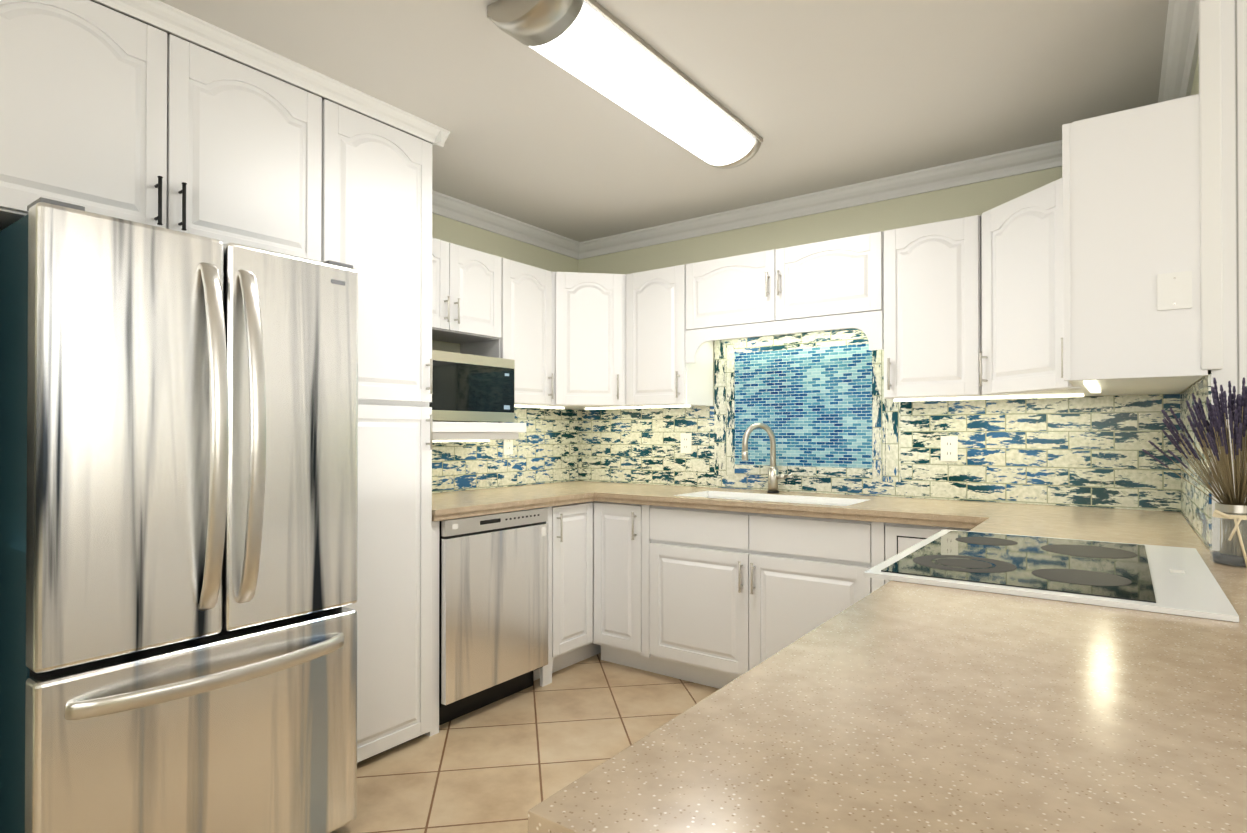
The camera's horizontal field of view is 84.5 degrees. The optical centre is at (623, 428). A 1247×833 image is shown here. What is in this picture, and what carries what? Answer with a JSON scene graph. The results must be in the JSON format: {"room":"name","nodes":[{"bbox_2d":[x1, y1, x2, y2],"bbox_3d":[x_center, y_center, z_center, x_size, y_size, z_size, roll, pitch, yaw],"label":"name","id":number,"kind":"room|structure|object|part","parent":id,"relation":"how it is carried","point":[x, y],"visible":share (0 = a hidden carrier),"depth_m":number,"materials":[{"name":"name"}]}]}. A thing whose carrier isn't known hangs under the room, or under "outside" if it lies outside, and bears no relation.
{"room":"kitchen","nodes":[
{"label":"kitchen","id":0,"kind":"room"},
{"bbox_2d":[0,0,321,261],"bbox_3d":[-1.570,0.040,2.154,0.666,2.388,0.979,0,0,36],"label":"upper cabinet","id":1,"kind":"object","parent":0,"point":[105,111],"visible":0.92,"depth_m":1.96,"materials":[{"name":"white wood"}]},
{"bbox_2d":[93,0,583,259],"bbox_3d":[-0.964,-1.158,2.989,0.678,0.085,3.030,0,0,36],"label":"crown molding","id":2,"kind":"structure","parent":1,"relation":"on","point":[175,21],"depth_m":2.40,"materials":[{"name":"white wood"}]},
{"bbox_2d":[432,213,579,492],"bbox_3d":[-2.121,0.013,2.067,0.120,2.440,6.290,0,0,36],"label":"wall","id":3,"kind":"structure","parent":0,"point":[443,228],"depth_m":3.88,"materials":[{"name":"beige paint"}]},
{"bbox_2d":[432,238,500,343],"bbox_3d":[-0.930,-0.668,3.302,0.358,0.420,0.674,0,0,36],"label":"upper cabinet","id":4,"kind":"object","parent":3,"relation":"attached to","point":[466,294],"visible":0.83,"depth_m":3.31,"materials":[{"name":"white wood"}]},
{"bbox_2d":[432,422,525,439],"bbox_3d":[-0.878,0.011,3.292,0.437,0.082,0.726,0,0,36],"label":"shelf","id":5,"kind":"object","parent":3,"relation":"attached to","point":[470,431],"visible":0.56,"depth_m":3.21,"materials":[{"name":"white wood"}]},
{"bbox_2d":[432,440,489,441],"bbox_3d":[-0.888,0.058,3.297,0.030,0.012,0.630,0,0,36],"label":"under-cabinet light","id":6,"kind":"object","parent":5,"relation":"attached to","point":[460,440],"visible":0.43,"depth_m":3.39,"materials":[{"name":"white plastic"}]},
{"bbox_2d":[429,350,514,422],"bbox_3d":[-0.863,-0.189,3.301,0.368,0.314,0.587,0,0,36],"label":"microwave","id":7,"kind":"object","parent":5,"relation":"on","point":[471,388],"visible":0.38,"depth_m":3.21,"materials":[{"name":"silver"}]},
{"bbox_2d":[432,407,577,492],"bbox_3d":[-0.784,0.101,3.800,0.006,0.459,1.658,0,0,36],"label":"wall tile","id":8,"kind":"structure","parent":3,"relation":"attached to","point":[545,447],"depth_m":4.04,"materials":[{"name":"multicoloured tile"}]},
{"bbox_2d":[503,439,512,454],"bbox_3d":[-0.663,0.089,3.955,0.007,0.116,0.072,0,0,36],"label":"electrical outlet","id":9,"kind":"object","parent":8,"relation":"attached to","point":[508,447],"visible":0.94,"depth_m":3.95,"materials":[{"name":"white plastic"}]},
{"bbox_2d":[460,258,553,405],"bbox_3d":[-0.620,-0.503,3.728,0.358,0.745,0.378,0,0,36],"label":"upper cabinet","id":10,"kind":"object","parent":3,"relation":"attached to","point":[524,341],"visible":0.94,"depth_m":3.64,"materials":[{"name":"white wood"}]},
{"bbox_2d":[515,405,564,408],"bbox_3d":[-0.518,-0.124,3.808,0.030,0.012,0.550,0,0,36],"label":"under-cabinet light","id":11,"kind":"object","parent":10,"relation":"attached to","point":[530,406],"visible":0.64,"depth_m":3.85,"materials":[{"name":"white plastic"}]},
{"bbox_2d":[549,272,632,409],"bbox_3d":[-0.229,-0.501,4.053,0.608,0.745,0.602,0,0,36],"label":"upper cabinet","id":12,"kind":"object","parent":3,"relation":"attached to","point":[588,340],"visible":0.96,"depth_m":3.82,"materials":[{"name":"white wood"}]},
{"bbox_2d":[331,653,718,832],"bbox_3d":[0.193,1.252,0.378,5.840,0.060,6.290,0,0,36],"label":"floor","id":13,"kind":"structure","parent":0,"point":[505,764],"depth_m":2.63,"materials":[{"name":"tile"}]},
{"bbox_2d":[0,197,357,832],"bbox_3d":[-1.390,0.363,2.053,1.017,1.740,0.780,0,0,36],"label":"fridge","id":14,"kind":"object","parent":13,"relation":"on","point":[16,672],"depth_m":1.70,"materials":[{"name":"silver metal"}]},
{"bbox_3d":[-1.076,0.352,1.826,0.078,1.698,0.780,0,0,36],"label":"fridge door","id":15,"kind":"part","parent":14,"relation":"part of","materials":[{"name":"silver metal"}]},
{"bbox_2d":[321,99,439,762],"bbox_3d":[-1.129,0.044,2.761,0.666,2.388,0.518,0,0,36],"label":"pantry cabinet","id":16,"kind":"object","parent":13,"relation":"on","point":[376,210],"depth_m":2.60,"materials":[{"name":"white wood"}]},
{"bbox_3d":[-1.012,0.806,2.962,0.613,0.866,0.046,0,0,36],"label":"base cabinet filler","id":17,"kind":"part","parent":16,"relation":"part of","materials":[{"name":"white wood"}]},
{"bbox_2d":[439,507,547,724],"bbox_3d":[-0.782,0.809,3.209,0.599,0.864,0.614,0,0,36],"label":"dishwasher","id":18,"kind":"object","parent":13,"relation":"on","point":[493,607],"visible":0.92,"depth_m":2.99,"materials":[{"name":"silver metal"}]},
{"bbox_2d":[533,501,600,686],"bbox_3d":[-0.326,0.812,3.878,0.646,0.866,0.996,0,0,36],"label":"base cabinet","id":19,"kind":"object","parent":13,"relation":"on","point":[570,584],"visible":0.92,"depth_m":3.48,"materials":[{"name":"white wood"}]},
{"bbox_2d":[593,501,724,674],"bbox_3d":[0.189,0.811,3.743,0.459,0.866,0.611,0,0,36],"label":"base cabinet","id":20,"kind":"object","parent":13,"relation":"on","point":[629,539],"depth_m":3.48,"materials":[{"name":"white wood"}]},
{"bbox_2d":[432,485,595,520],"bbox_3d":[-0.712,0.352,3.351,0.642,0.046,1.022,0,0,36],"label":"countertop","id":21,"kind":"structure","parent":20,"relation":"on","point":[476,502],"depth_m":3.28,"materials":[{"name":"beige stone"}]},
{"bbox_2d":[532,481,1189,527],"bbox_3d":[0.750,0.419,3.315,3.051,0.181,0.637,0,0,36],"label":"countertop","id":22,"kind":"structure","parent":20,"relation":"on","point":[915,511],"depth_m":3.00,"materials":[{"name":"beige stone"}]},
{"bbox_2d":[742,423,792,492],"bbox_3d":[0.731,0.147,3.471,0.201,0.362,0.214,0,0,36],"label":"faucet","id":23,"kind":"object","parent":22,"relation":"on","point":[774,476],"visible":1,"depth_m":3.51,"materials":[{"name":"silver metal"}]},
{"bbox_2d":[665,521,840,688],"bbox_3d":[0.742,0.890,3.340,0.941,0.704,0.611,0,0,36],"label":"base cabinet","id":24,"kind":"object","parent":13,"relation":"on","point":[719,599],"depth_m":3.12,"materials":[{"name":"white wood"}]},
{"bbox_2d":[841,519,970,611],"bbox_3d":[1.314,0.806,2.925,0.525,0.866,0.611,0,0,36],"label":"base cabinet","id":25,"kind":"object","parent":13,"relation":"on","point":[865,545],"depth_m":2.79,"materials":[{"name":"white wood"}]},
{"bbox_2d":[528,513,1246,832],"bbox_3d":[1.024,0.337,1.239,0.979,0.046,2.400,0,0,36],"label":"countertop","id":26,"kind":"structure","parent":25,"relation":"on","point":[900,707],"depth_m":0.71,"materials":[{"name":"beige stone"}]},
{"bbox_2d":[863,529,1238,621],"bbox_3d":[0.989,0.310,1.611,0.597,0.011,0.810,0,0,36],"label":"cooktop","id":27,"kind":"object","parent":26,"relation":"in","point":[1184,582],"visible":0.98,"depth_m":1.33,"materials":[{"name":"white"}]},
{"bbox_2d":[881,530,1155,602],"bbox_3d":[0.958,0.304,1.633,0.464,0.003,0.750,0,0,36],"label":"glass","id":28,"kind":"object","parent":27,"relation":"on","point":[1107,569],"visible":1,"depth_m":1.53,"materials":[{"name":"black glass"}]},
{"bbox_2d":[1142,378,1246,567],"bbox_3d":[1.418,0.097,1.600,0.338,0.439,0.330,0,0,36],"label":"jar","id":29,"kind":"object","parent":26,"relation":"on","point":[1230,511],"visible":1,"depth_m":1.60,"materials":[{"name":"glass"},{"name":"dried lavender"},{"name":"twine"}]},
{"bbox_2d":[90,0,1168,241],"bbox_3d":[0.193,-1.248,0.395,5.840,0.060,6.290,0,0,36],"label":"ceiling","id":30,"kind":"structure","parent":0,"point":[822,94],"depth_m":2.40,"materials":[{"name":"white paint"}]},
{"bbox_2d":[487,0,762,168],"bbox_3d":[0.091,-1.160,2.415,0.286,0.088,1.300,0,0,36],"label":"light fixture","id":31,"kind":"object","parent":30,"relation":"attached to","point":[533,22],"depth_m":2.20,"materials":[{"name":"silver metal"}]},
{"bbox_3d":[0.110,-1.161,2.441,0.261,0.085,1.125,0,0,36],"label":"light fixture shade","id":32,"kind":"part","parent":31,"relation":"part of","materials":[{"name":"white plastic"}]},
{"bbox_2d":[580,166,1175,511],"bbox_3d":[1.039,0.024,3.585,3.150,2.440,0.120,0,0,36],"label":"wall","id":33,"kind":"structure","parent":0,"point":[978,198],"depth_m":3.50,"materials":[{"name":"beige paint"}]},
{"bbox_2d":[626,265,712,406],"bbox_3d":[0.249,-0.502,3.860,0.388,0.745,0.352,0,0,36],"label":"upper cabinet","id":34,"kind":"object","parent":33,"relation":"attached to","point":[660,371],"visible":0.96,"depth_m":3.75,"materials":[{"name":"white wood"}]},
{"bbox_2d":[585,405,690,409],"bbox_3d":[0.066,-0.123,3.940,0.720,0.012,0.030,0,0,36],"label":"under-cabinet light","id":35,"kind":"object","parent":34,"relation":"attached to","point":[641,407],"visible":1,"depth_m":3.91,"materials":[{"name":"white plastic"}]},
{"bbox_2d":[685,231,883,362],"bbox_3d":[0.817,-0.613,3.449,1.012,0.528,0.352,0,0,36],"label":"upper cabinet","id":36,"kind":"object","parent":33,"relation":"attached to","point":[834,284],"visible":1,"depth_m":3.29,"materials":[{"name":"white wood"}]},
{"bbox_2d":[714,332,900,481],"bbox_3d":[0.920,-0.130,3.588,1.006,0.776,0.003,0,0,36],"label":"wall tile","id":37,"kind":"structure","parent":33,"relation":"attached to","point":[819,411],"depth_m":3.56,"materials":[{"name":"blue tile"}]},
{"bbox_2d":[580,140,1061,258],"bbox_3d":[0.920,-1.154,3.557,3.060,0.085,0.078,0,0,36],"label":"crown molding","id":38,"kind":"structure","parent":33,"relation":"attached to","point":[1044,156],"depth_m":3.42,"materials":[{"name":"white wood"}]},
{"bbox_2d":[578,328,1180,511],"bbox_3d":[0.941,-0.096,3.578,3.059,0.849,0.006,0,0,36],"label":"wall tile","id":39,"kind":"structure","parent":33,"relation":"attached to","point":[1085,451],"depth_m":3.08,"materials":[{"name":"multicoloured tile"}]},
{"bbox_2d":[680,433,691,452],"bbox_3d":[0.362,0.082,3.989,0.072,0.116,0.007,0,0,36],"label":"electrical outlet","id":40,"kind":"object","parent":39,"relation":"attached to","point":[686,442],"visible":1,"depth_m":3.98,"materials":[{"name":"white plastic"}]},
{"bbox_2d":[941,436,957,460],"bbox_3d":[1.499,0.091,3.163,0.072,0.116,0.007,0,0,36],"label":"electrical outlet","id":41,"kind":"object","parent":39,"relation":"attached to","point":[949,448],"visible":1,"depth_m":3.16,"materials":[{"name":"white plastic"}]},
{"bbox_2d":[884,215,983,399],"bbox_3d":[1.383,-0.508,3.037,0.384,0.745,0.352,0,0,36],"label":"upper cabinet","id":42,"kind":"object","parent":33,"relation":"attached to","point":[932,310],"visible":1,"depth_m":2.91,"materials":[{"name":"white wood"}]},
{"bbox_2d":[894,394,1083,401],"bbox_3d":[1.510,-0.130,2.891,0.710,0.012,0.030,0,0,36],"label":"under-cabinet light","id":43,"kind":"object","parent":42,"relation":"attached to","point":[994,397],"visible":1,"depth_m":2.86,"materials":[{"name":"white plastic"}]},
{"bbox_2d":[979,178,1191,395],"bbox_3d":[1.724,-0.511,2.622,0.650,0.745,0.622,0,0,36],"label":"upper cabinet","id":44,"kind":"object","parent":33,"relation":"attached to","point":[1021,287],"visible":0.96,"depth_m":2.57,"materials":[{"name":"white wood"}]},
{"bbox_2d":[1179,54,1211,547],"bbox_3d":[1.903,0.014,2.197,0.120,2.440,1.070,0,0,36],"label":"wall","id":45,"kind":"structure","parent":0,"point":[1195,86],"depth_m":2.11,"materials":[{"name":"beige paint"}]},
{"bbox_2d":[1060,94,1207,387],"bbox_3d":[1.520,-0.512,2.088,0.352,0.749,0.479,0,0,36],"label":"upper cabinet","id":46,"kind":"object","parent":45,"relation":"attached to","point":[1131,199],"visible":1,"depth_m":1.89,"materials":[{"name":"white wood"}]},
{"bbox_2d":[1083,380,1100,392],"bbox_3d":[1.508,-0.135,2.207,0.030,0.012,0.560,0,0,36],"label":"under-cabinet light","id":47,"kind":"object","parent":46,"relation":"attached to","point":[1091,386],"visible":0.86,"depth_m":2.10,"materials":[{"name":"white plastic"}]},
{"bbox_2d":[1157,271,1191,310],"bbox_3d":[1.467,-0.368,1.830,0.073,0.098,0.006,0,0,36],"label":"blank cover plate","id":48,"kind":"object","parent":46,"relation":"attached to","point":[1174,290],"visible":1,"depth_m":1.83,"materials":[{"name":"white plastic"}]},
{"bbox_2d":[1158,12,1198,102],"bbox_3d":[1.806,-1.163,2.239,0.078,0.085,0.990,0,0,36],"label":"crown molding","id":49,"kind":"structure","parent":45,"relation":"attached to","point":[1180,52],"depth_m":2.14,"materials":[{"name":"white wood"}]},
{"bbox_2d":[1180,375,1211,549],"bbox_3d":[1.856,0.090,2.239,0.006,0.459,1.082,0,0,36],"label":"wall tile","id":50,"kind":"structure","parent":45,"relation":"attached to","point":[1196,507],"depth_m":2.11,"materials":[{"name":"multicoloured tile"}]},
{"bbox_2d":[1208,0,1246,550],"bbox_3d":[2.603,0.006,1.101,2.540,2.440,0.120,0,0,36],"label":"wall","id":51,"kind":"structure","parent":0,"point":[1234,122],"depth_m":1.78,"materials":[{"name":"white paint"}]},
{"bbox_2d":[1167,0,1202,19],"bbox_3d":[2.514,-1.171,1.052,2.618,0.085,0.078,0,0,36],"label":"crown molding","id":52,"kind":"structure","parent":51,"relation":"attached to","point":[1175,7],"depth_m":1.92,"materials":[{"name":"white wood"}]},
{"bbox_2d":[1198,0,1222,369],"bbox_3d":[1.534,-0.638,1.794,0.044,0.969,0.022,0,0,36],"label":"trim","id":53,"kind":"structure","parent":51,"relation":"attached to","point":[1210,134],"depth_m":1.79,"materials":[{"name":"white wood"}]}
]}

